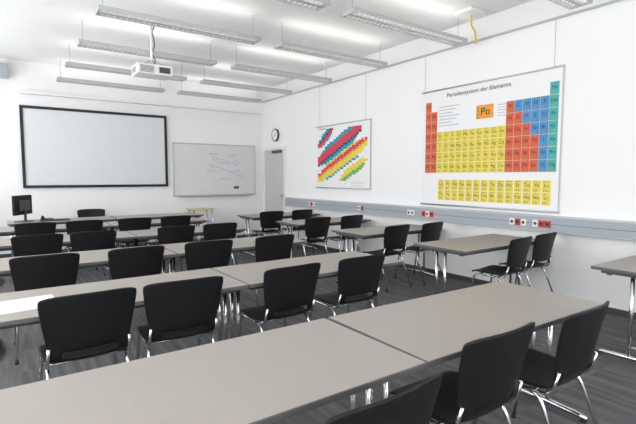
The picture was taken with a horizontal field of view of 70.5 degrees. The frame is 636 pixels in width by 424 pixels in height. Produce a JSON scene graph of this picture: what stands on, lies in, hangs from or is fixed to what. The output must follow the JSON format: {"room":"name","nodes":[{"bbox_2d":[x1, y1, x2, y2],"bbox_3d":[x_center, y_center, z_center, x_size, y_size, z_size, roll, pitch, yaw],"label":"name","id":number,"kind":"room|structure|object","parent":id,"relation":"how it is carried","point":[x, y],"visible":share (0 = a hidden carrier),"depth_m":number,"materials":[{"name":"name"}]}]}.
{"room":"classroom","nodes":[
{"label":"classroom","id":0,"kind":"room"},
{"bbox_2d":[0,58,262,253],"bbox_3d":[-4.233,-1.046,9.317,7.250,3.600,0.200,-3,5,-35],"label":"wall","id":1,"kind":"structure","parent":0,"point":[184,125],"depth_m":9.40,"materials":[{"name":"paint"}]},
{"bbox_2d":[0,62,7,78],"bbox_3d":[-5.611,-2.507,7.987,0.180,0.260,0.195,-3,5,-35],"label":"wall speaker","id":2,"kind":"object","parent":1,"relation":"attached to","point":[3,66],"visible":1,"depth_m":7.93},
{"bbox_2d":[19,105,167,187],"bbox_3d":[-4.377,-1.260,9.044,2.660,1.520,0.048,-3,5,-35],"label":"projection screen","id":3,"kind":"object","parent":1,"relation":"attached to","point":[61,147],"visible":1,"depth_m":8.94,"materials":[{"name":"fabric"}]},
{"bbox_2d":[0,234,263,257],"bbox_3d":[-4.172,0.720,9.368,6.850,0.070,0.012,-3,5,-35],"label":"baseboard","id":4,"kind":"structure","parent":1,"relation":"attached to","point":[250,235],"depth_m":9.67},
{"bbox_2d":[18,90,261,114],"bbox_3d":[-3.421,-2.289,9.571,4.920,0.050,0.159,-3,5,-35],"label":"track","id":5,"kind":"object","parent":1,"relation":"attached to","point":[19,91],"visible":1,"depth_m":9.20,"materials":[{"name":"white plastic"}]},
{"bbox_2d":[172,142,254,196],"bbox_3d":[-2.351,-0.977,10.458,2.010,1.195,0.108,-3,5,-35],"label":"whiteboard","id":6,"kind":"object","parent":1,"relation":"attached to","point":[199,169],"visible":1,"depth_m":10.44,"materials":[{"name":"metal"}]},
{"bbox_2d":[0,0,533,87],"bbox_3d":[-0.553,-2.509,3.951,7.250,0.150,13.000,-3,5,-35],"label":"ceiling","id":7,"kind":"structure","parent":0,"point":[39,31],"depth_m":6.53,"materials":[{"name":"paint"}]},
{"bbox_2d":[65,54,131,74],"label":"pendant light","id":8,"kind":"object","parent":7,"relation":"hanging from","point":[76,65],"depth_m":7.37,"materials":[{"name":"metal"}]},
{"bbox_2d":[56,61,164,92],"bbox_3d":[-3.993,-2.629,8.774,1.920,0.360,0.220,-3,5,-35],"label":"pendant light","id":9,"kind":"object","parent":7,"relation":"hanging from","point":[58,79],"visible":0.93,"depth_m":8.69,"materials":[{"name":"metal"}]},
{"bbox_2d":[77,17,216,65],"bbox_3d":[-2.418,-2.455,6.539,1.920,0.360,0.220,-3,5,-35],"label":"pendant light","id":10,"kind":"object","parent":7,"relation":"hanging from","point":[83,43],"visible":0.91,"depth_m":6.44,"materials":[{"name":"metal"}]},
{"bbox_2d":[131,25,172,80],"bbox_3d":[-2.332,-2.255,6.290,0.483,0.723,0.376,-3,5,-35],"label":"ceiling projector","id":11,"kind":"object","parent":7,"relation":"hanging from","point":[147,70],"depth_m":6.22,"materials":[{"name":"white plastic"}]},
{"bbox_2d":[167,64,186,81],"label":"pendant light","id":12,"kind":"object","parent":7,"relation":"hanging from","point":[175,78],"depth_m":8.15,"materials":[{"name":"metal"}]},
{"bbox_2d":[95,0,260,44],"bbox_3d":[-1.584,-2.363,5.356,1.920,0.360,0.220,-3,5,-35],"label":"pendant light","id":13,"kind":"object","parent":7,"relation":"hanging from","point":[101,10],"visible":1,"depth_m":5.26,"materials":[{"name":"metal"}]},
{"bbox_2d":[177,85,261,102],"bbox_3d":[-2.161,-2.729,10.058,1.920,0.360,0.220,-3,5,-35],"label":"pendant light","id":14,"kind":"object","parent":7,"relation":"hanging from","point":[189,93],"visible":0.88,"depth_m":10.00,"materials":[{"name":"metal"}]},
{"bbox_2d":[200,65,291,93],"bbox_3d":[-1.390,-2.644,8.965,1.920,0.360,0.220,-3,5,-35],"label":"pendant light","id":15,"kind":"object","parent":7,"relation":"hanging from","point":[204,81],"visible":0.91,"depth_m":8.89,"materials":[{"name":"metal"}]},
{"bbox_2d":[230,45,331,82],"bbox_3d":[-0.585,-2.555,7.823,1.920,0.360,0.220,-3,5,-35],"label":"pendant light","id":16,"kind":"object","parent":7,"relation":"hanging from","point":[240,67],"visible":1,"depth_m":7.72,"materials":[{"name":"metal"}]},
{"bbox_2d":[277,0,329,10],"bbox_3d":[-0.722,-2.268,4.133,1.920,0.360,0.220,-3,5,-35],"label":"pendant light","id":17,"kind":"object","parent":7,"relation":"hanging from","point":[317,5],"visible":1,"depth_m":4.61,"materials":[{"name":"metal"}]},
{"bbox_2d":[274,20,386,67],"bbox_3d":[0.248,-2.463,6.641,1.920,0.360,0.220,-3,5,-35],"label":"pendant light","id":18,"kind":"object","parent":7,"relation":"hanging from","point":[286,46],"visible":1,"depth_m":6.55,"materials":[{"name":"metal"}]},
{"bbox_2d":[342,0,467,45],"bbox_3d":[1.111,-2.367,5.417,1.920,0.360,0.220,-3,5,-35],"label":"pendant light","id":19,"kind":"object","parent":7,"relation":"hanging from","point":[354,13],"visible":0.94,"depth_m":5.32,"materials":[{"name":"metal"}]},
{"bbox_2d":[453,6,484,43],"bbox_3d":[1.964,-2.381,5.796,0.351,0.390,0.280,-3,5,-35],"label":"junction box","id":20,"kind":"object","parent":7,"relation":"attached to","point":[470,12],"depth_m":5.75,"materials":[{"name":"white plastic"}]},
{"bbox_2d":[548,0,592,9],"bbox_3d":[1.943,-2.265,4.099,1.920,0.360,0.220,-3,5,-35],"label":"pendant light","id":21,"kind":"object","parent":7,"relation":"hanging from","point":[569,4],"visible":1,"depth_m":4.59,"materials":[{"name":"metal"}]},
{"bbox_2d":[0,245,635,423],"bbox_3d":[-0.553,1.230,4.242,7.250,0.150,13.000,-3,5,-35],"label":"floor","id":22,"kind":"structure","parent":0,"point":[610,386],"depth_m":3.78,"materials":[{"name":"wood"}]},
{"bbox_2d":[14,222,55,235],"bbox_3d":[-4.040,0.554,6.445,0.498,0.854,0.548,-3,5,-35],"label":"chair","id":23,"kind":"object","parent":22,"relation":"on","point":[20,229],"visible":0.32,"depth_m":6.21,"materials":[{"name":"black plastic"}]},
{"bbox_2d":[11,233,63,291],"bbox_3d":[-3.216,0.654,5.164,0.498,0.854,0.548,-3,6,-36],"label":"chair","id":24,"kind":"object","parent":22,"relation":"on","point":[38,244],"visible":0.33,"depth_m":4.94,"materials":[{"name":"black plastic"}]},
{"bbox_2d":[9,253,79,364],"bbox_3d":[-2.346,0.754,3.878,0.498,0.854,0.548,-3,5,-35],"label":"chair","id":25,"kind":"object","parent":22,"relation":"on","point":[51,270],"visible":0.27,"depth_m":3.65,"materials":[{"name":"black plastic"}]},
{"bbox_2d":[0,222,112,270],"bbox_3d":[-3.944,0.588,6.742,1.501,0.740,0.700,-3,5,-35],"label":"table","id":26,"kind":"object","parent":22,"relation":"on","point":[4,231],"visible":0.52,"depth_m":6.52,"materials":[{"name":"grey laminate"}]},
{"bbox_2d":[7,216,116,256],"bbox_3d":[-4.422,0.504,7.833,1.596,0.740,0.700,-3,5,-35],"label":"desk","id":27,"kind":"object","parent":22,"relation":"on","point":[104,218],"visible":0.34,"depth_m":7.85,"materials":[{"name":"grey laminate"}]},
{"bbox_2d":[12,195,34,222],"bbox_3d":[-4.854,-0.057,7.424,0.200,0.440,0.520,0,4,-5],"label":"computer monitor","id":28,"kind":"object","parent":27,"relation":"on","point":[21,204],"visible":1,"depth_m":7.36,"materials":[{"name":"black plastic"}]},
{"bbox_2d":[39,218,69,221],"bbox_3d":[-4.460,0.136,7.631,0.440,0.024,0.150,-4,6,-41],"label":"keyboard","id":29,"kind":"object","parent":27,"relation":"on","point":[46,220],"visible":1,"depth_m":7.59,"materials":[{"name":"black plastic"}]},
{"bbox_2d":[0,231,137,250],"bbox_3d":[-3.064,0.686,5.495,1.501,0.740,0.700,-3,5,-35],"label":"table","id":30,"kind":"object","parent":22,"relation":"on","point":[122,236],"visible":0.31,"depth_m":5.50,"materials":[{"name":"grey laminate"}]},
{"bbox_2d":[65,220,105,275],"bbox_3d":[-3.547,0.527,6.797,0.498,0.854,0.548,-3,6,-37],"label":"chair","id":31,"kind":"object","parent":22,"relation":"on","point":[80,225],"visible":0.32,"depth_m":6.57,"materials":[{"name":"black plastic"}]},
{"bbox_2d":[37,287,136,380],"bbox_3d":[-1.391,0.847,2.690,0.498,0.854,0.548,-3,6,-37],"label":"chair","id":32,"kind":"object","parent":22,"relation":"on","point":[77,327],"visible":0.96,"depth_m":2.49,"materials":[{"name":"black plastic"}]},
{"bbox_2d":[0,245,176,276],"bbox_3d":[-2.173,0.784,4.230,1.501,0.740,0.700,-3,5,-35],"label":"table","id":33,"kind":"object","parent":22,"relation":"on","point":[93,258],"visible":0.15,"depth_m":4.09,"materials":[{"name":"grey laminate"}]},
{"bbox_2d":[77,209,104,216],"bbox_3d":[-4.315,0.382,8.665,0.498,0.854,0.548,-3,5,-35],"label":"chair","id":34,"kind":"object","parent":22,"relation":"on","point":[83,212],"visible":0.15,"depth_m":8.83,"materials":[{"name":"black plastic"}]},
{"bbox_2d":[70,230,116,279],"bbox_3d":[-2.748,0.629,5.486,0.498,0.854,0.548,-3,5,-33],"label":"chair","id":35,"kind":"object","parent":22,"relation":"on","point":[104,239],"visible":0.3,"depth_m":5.25,"materials":[{"name":"black plastic"}]},
{"bbox_2d":[0,268,247,340],"bbox_3d":[-1.293,0.881,2.982,1.501,0.740,0.700,-3,5,-35],"label":"table","id":36,"kind":"object","parent":22,"relation":"on","point":[230,285],"visible":0.3,"depth_m":3.05,"materials":[{"name":"grey laminate"}]},
{"bbox_2d":[0,294,53,314],"bbox_3d":[-1.727,0.537,2.576,0.410,0.009,0.294,-4,6,-42],"label":"paper stack","id":37,"kind":"object","parent":36,"relation":"on","point":[25,304],"visible":0.67,"depth_m":2.59,"materials":[{"name":"white paper"}]},
{"bbox_2d":[116,217,151,247],"bbox_3d":[-2.958,0.496,7.191,0.498,0.854,0.548,-3,5,-34],"label":"chair","id":38,"kind":"object","parent":22,"relation":"on","point":[141,223],"visible":0.48,"depth_m":6.98,"materials":[{"name":"black plastic"}]},
{"bbox_2d":[108,245,164,279],"bbox_3d":[-1.773,0.723,4.281,0.498,0.854,0.548,-3,6,-38],"label":"chair","id":39,"kind":"object","parent":22,"relation":"on","point":[144,260],"visible":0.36,"depth_m":4.05,"materials":[{"name":"black plastic"}]},
{"bbox_2d":[105,217,207,248],"bbox_3d":[-2.709,0.521,7.607,1.501,0.740,0.700,-3,5,-35],"label":"table","id":40,"kind":"object","parent":22,"relation":"on","point":[155,222],"visible":0.3,"depth_m":7.57,"materials":[{"name":"grey laminate"}]},
{"bbox_2d":[110,212,203,247],"bbox_3d":[-3.105,0.432,8.756,1.596,0.740,0.700,-3,5,-35],"label":"desk","id":41,"kind":"object","parent":22,"relation":"on","point":[195,215],"visible":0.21,"depth_m":8.67,"materials":[{"name":"grey laminate"}]},
{"bbox_2d":[155,215,190,260],"bbox_3d":[-2.448,0.468,7.561,0.498,0.854,0.548,-3,6,-36],"label":"chair","id":42,"kind":"object","parent":22,"relation":"on","point":[179,220],"visible":0.3,"depth_m":7.33,"materials":[{"name":"black plastic"}]},
{"bbox_2d":[157,225,194,271],"bbox_3d":[-1.964,0.586,6.042,0.498,0.854,0.548,-3,6,-37],"label":"chair","id":43,"kind":"object","parent":22,"relation":"on","point":[183,233],"visible":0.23,"depth_m":5.81,"materials":[{"name":"black plastic"}]},
{"bbox_2d":[136,276,222,359],"bbox_3d":[-0.942,0.822,3.010,0.498,0.854,0.548,-3,5,-32],"label":"chair","id":44,"kind":"object","parent":22,"relation":"on","point":[180,309],"visible":0.96,"depth_m":2.80,"materials":[{"name":"black plastic"}]},
{"bbox_2d":[126,226,246,264],"bbox_3d":[-1.829,0.618,6.359,1.501,0.740,0.700,-3,5,-35],"label":"table","id":45,"kind":"object","parent":22,"relation":"on","point":[150,234],"visible":0.16,"depth_m":6.08,"materials":[{"name":"grey laminate"}]},
{"bbox_2d":[186,208,214,241],"bbox_3d":[-2.584,0.317,9.923,0.526,0.791,0.406,-3,5,-35],"label":"side table","id":46,"kind":"object","parent":22,"relation":"on","point":[189,209],"visible":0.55,"depth_m":9.88,"materials":[{"name":"yellow wood"}]},
{"bbox_2d":[185,239,235,320],"bbox_3d":[-1.199,0.691,4.694,0.498,0.854,0.548,-3,5,-33],"label":"chair","id":47,"kind":"object","parent":22,"relation":"on","point":[214,253],"visible":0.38,"depth_m":4.46,"materials":[{"name":"black plastic"}]},
{"bbox_2d":[0,318,426,423],"bbox_3d":[-0.379,0.982,1.685,1.501,0.740,0.700,-3,5,-35],"label":"table","id":48,"kind":"object","parent":22,"relation":"on","point":[275,375],"visible":0.88,"depth_m":1.63,"materials":[{"name":"grey laminate"}]},
{"bbox_2d":[203,222,236,264],"bbox_3d":[-1.462,0.559,6.387,0.498,0.854,0.548,-3,5,-35],"label":"chair","id":49,"kind":"object","parent":22,"relation":"on","point":[216,231],"visible":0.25,"depth_m":6.15,"materials":[{"name":"black plastic"}]},
{"bbox_2d":[162,235,306,272],"bbox_3d":[-0.938,0.717,5.095,1.501,0.740,0.700,-3,5,-35],"label":"table","id":50,"kind":"object","parent":22,"relation":"on","point":[245,244],"visible":0.16,"depth_m":4.87,"materials":[{"name":"grey laminate"}]},
{"bbox_2d":[250,211,283,252],"bbox_3d":[-0.970,0.391,8.548,0.498,0.854,0.548,-3,5,-33],"label":"chair","id":51,"kind":"object","parent":22,"relation":"on","point":[268,219],"visible":0.91,"depth_m":8.34,"materials":[{"name":"black plastic"}]},
{"bbox_2d":[255,234,293,305],"bbox_3d":[-0.595,0.659,5.106,0.498,0.854,0.548,-3,6,-37],"label":"chair","id":52,"kind":"object","parent":22,"relation":"on","point":[275,247],"visible":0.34,"depth_m":4.87,"materials":[{"name":"black plastic"}]},
{"bbox_2d":[237,212,319,256],"bbox_3d":[-0.769,0.415,8.967,1.501,0.740,0.700,-3,5,-35],"label":"table","id":53,"kind":"object","parent":22,"relation":"on","point":[286,215],"visible":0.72,"depth_m":8.67,"materials":[{"name":"grey laminate"}]},
{"bbox_2d":[240,262,320,331],"bbox_3d":[-0.309,0.789,3.436,0.498,0.854,0.548,-3,6,-38],"label":"chair","id":54,"kind":"object","parent":22,"relation":"on","point":[286,289],"visible":0.94,"depth_m":3.24,"materials":[{"name":"black plastic"}]},
{"bbox_2d":[281,209,312,254],"bbox_3d":[-0.434,0.361,8.935,0.498,0.854,0.548,-3,6,-38],"label":"chair","id":55,"kind":"object","parent":22,"relation":"on","point":[305,213],"visible":0.59,"depth_m":8.73,"materials":[{"name":"black plastic"}]},
{"bbox_2d":[211,251,403,338],"bbox_3d":[-0.058,0.814,3.847,1.501,0.740,0.700,-3,5,-35],"label":"table","id":56,"kind":"object","parent":22,"relation":"on","point":[251,274],"visible":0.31,"depth_m":3.69,"materials":[{"name":"grey laminate"}]},
{"bbox_2d":[292,217,330,255],"bbox_3d":[-0.120,0.489,7.291,0.498,0.854,0.548,-3,5,-35],"label":"chair","id":57,"kind":"object","parent":22,"relation":"on","point":[315,227],"visible":0.83,"depth_m":7.08,"materials":[{"name":"black plastic"}]},
{"bbox_2d":[276,217,370,251],"bbox_3d":[0.111,0.512,7.719,1.501,0.740,0.700,-3,5,-35],"label":"table","id":58,"kind":"object","parent":22,"relation":"on","point":[336,220],"visible":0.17,"depth_m":7.47,"materials":[{"name":"grey laminate"}]},
{"bbox_2d":[324,215,362,253],"bbox_3d":[0.433,0.460,7.654,0.498,0.854,0.548,-4,6,-39],"label":"chair","id":59,"kind":"object","parent":22,"relation":"on","point":[350,221],"visible":0.65,"depth_m":7.45,"materials":[{"name":"black plastic"}]},
{"bbox_2d":[309,254,384,320],"bbox_3d":[0.233,0.758,3.827,0.498,0.854,0.548,-3,6,-36],"label":"chair","id":60,"kind":"object","parent":22,"relation":"on","point":[357,276],"visible":0.94,"depth_m":3.62,"materials":[{"name":"black plastic"}]},
{"bbox_2d":[331,224,434,282],"bbox_3d":[1.002,0.611,6.455,1.501,0.740,0.700,-3,5,-35],"label":"table","id":61,"kind":"object","parent":22,"relation":"on","point":[377,231],"visible":0.51,"depth_m":6.24,"materials":[{"name":"grey laminate"}]},
{"bbox_2d":[324,373,442,423],"bbox_3d":[0.081,0.936,1.546,0.498,0.854,0.548,-3,6,-37],"label":"chair","id":62,"kind":"object","parent":22,"relation":"on","point":[415,405],"visible":1,"depth_m":1.32,"materials":[{"name":"black plastic"}]},
{"bbox_2d":[363,224,411,291],"bbox_3d":[0.910,0.580,6.111,0.498,0.854,0.548,-4,6,-39],"label":"chair","id":63,"kind":"object","parent":22,"relation":"on","point":[395,237],"visible":0.9,"depth_m":5.91,"materials":[{"name":"black plastic"}]},
{"bbox_2d":[394,222,442,285],"bbox_3d":[1.462,0.552,6.474,0.498,0.854,0.548,-4,6,-41],"label":"chair","id":64,"kind":"object","parent":22,"relation":"on","point":[430,231],"visible":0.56,"depth_m":6.26,"materials":[{"name":"black plastic"}]},
{"bbox_2d":[390,322,534,423],"bbox_3d":[0.641,0.894,2.084,0.498,0.854,0.548,-3,5,-34],"label":"chair","id":65,"kind":"object","parent":22,"relation":"on","point":[490,367],"visible":0.82,"depth_m":1.86,"materials":[{"name":"black plastic"}]},
{"bbox_2d":[328,281,603,422],"bbox_3d":[0.871,0.915,2.542,1.501,0.740,0.700,-3,5,-34],"label":"table","id":66,"kind":"object","parent":22,"relation":"on","point":[434,330],"visible":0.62,"depth_m":2.41,"materials":[{"name":"grey laminate"}]},
{"bbox_2d":[413,234,534,293],"bbox_3d":[1.881,0.708,5.207,1.501,0.740,0.700,-3,5,-35],"label":"table","id":67,"kind":"object","parent":22,"relation":"on","point":[464,246],"visible":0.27,"depth_m":4.89,"materials":[{"name":"grey laminate"}]},
{"bbox_2d":[471,236,531,286],"bbox_3d":[1.994,0.673,4.921,0.498,0.854,0.548,-4,6,-41],"label":"chair","id":68,"kind":"object","parent":22,"relation":"on","point":[518,249],"visible":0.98,"depth_m":4.74,"materials":[{"name":"black plastic"}]},
{"bbox_2d":[497,232,556,291],"bbox_3d":[2.444,0.645,5.286,0.498,0.854,0.548,-3,6,-38],"label":"chair","id":69,"kind":"object","parent":22,"relation":"on","point":[543,243],"visible":0.64,"depth_m":5.06,"materials":[{"name":"black plastic"}]},
{"bbox_2d":[472,301,608,423],"bbox_3d":[1.186,0.869,2.406,0.498,0.854,0.548,-3,6,-37],"label":"chair","id":70,"kind":"object","parent":22,"relation":"on","point":[576,355],"visible":0.78,"depth_m":2.19,"materials":[{"name":"black plastic"}]},
{"bbox_2d":[591,255,635,361],"bbox_3d":[3.011,0.811,3.877,1.296,0.740,0.700,-3,5,-35],"label":"table","id":71,"kind":"object","parent":22,"relation":"on","point":[626,266],"visible":0.9,"depth_m":3.62,"materials":[{"name":"grey laminate"}]},
{"bbox_2d":[262,0,635,312],"bbox_3d":[2.331,-0.797,6.117,0.200,3.600,12.600,-3,5,-35],"label":"wall","id":72,"kind":"structure","parent":0,"point":[596,47],"depth_m":5.75,"materials":[{"name":"paint"}]},
{"bbox_2d":[263,146,286,235],"bbox_3d":[-1.048,-0.443,10.714,0.089,2.180,1.020,-3,5,-35],"label":"door","id":73,"kind":"structure","parent":72,"relation":"in","point":[274,158],"depth_m":10.66,"materials":[{"name":"grey wood"}]},
{"bbox_2d":[271,129,278,141],"bbox_3d":[-1.004,-1.806,10.578,0.052,0.300,0.300,-3,5,-35],"label":"wall clock","id":74,"kind":"object","parent":72,"relation":"attached to","point":[275,133],"visible":1,"depth_m":10.54,"materials":[{"name":"white plastic"}]},
{"bbox_2d":[315,118,370,189],"bbox_3d":[0.439,-1.465,8.532,0.019,2.042,1.680,-3,5,-35],"label":"chart poster","id":75,"kind":"object","parent":72,"relation":"attached to","point":[343,149],"visible":1,"depth_m":8.48,"materials":[{"name":"paper"}]},
{"bbox_2d":[262,0,622,102],"bbox_3d":[2.245,-2.300,5.933,0.017,0.025,12.570,-3,5,-35],"label":"trim","id":76,"kind":"structure","parent":72,"relation":"attached to","point":[613,1],"depth_m":6.08,"materials":[{"name":"metal"}]},
{"bbox_2d":[285,197,635,240],"bbox_3d":[2.551,0.118,5.585,0.130,0.187,11.342,-3,5,-35],"label":"duct","id":77,"kind":"object","parent":72,"relation":"attached to","point":[604,228],"visible":1,"depth_m":5.88,"materials":[{"name":"white plastic"}]},
{"bbox_2d":[303,244,635,319],"bbox_3d":[2.590,1.005,5.704,0.012,0.070,11.400,-3,5,-35],"label":"baseboard","id":78,"kind":"structure","parent":72,"relation":"attached to","point":[614,311],"depth_m":6.45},
{"bbox_2d":[420,33,564,212],"bbox_3d":[2.204,-1.171,6.036,0.023,2.242,2.120,-3,5,-35],"label":"chart","id":79,"kind":"object","parent":72,"relation":"attached to","point":[494,143],"visible":1,"depth_m":5.88,"materials":[{"name":"paper"}]}
]}

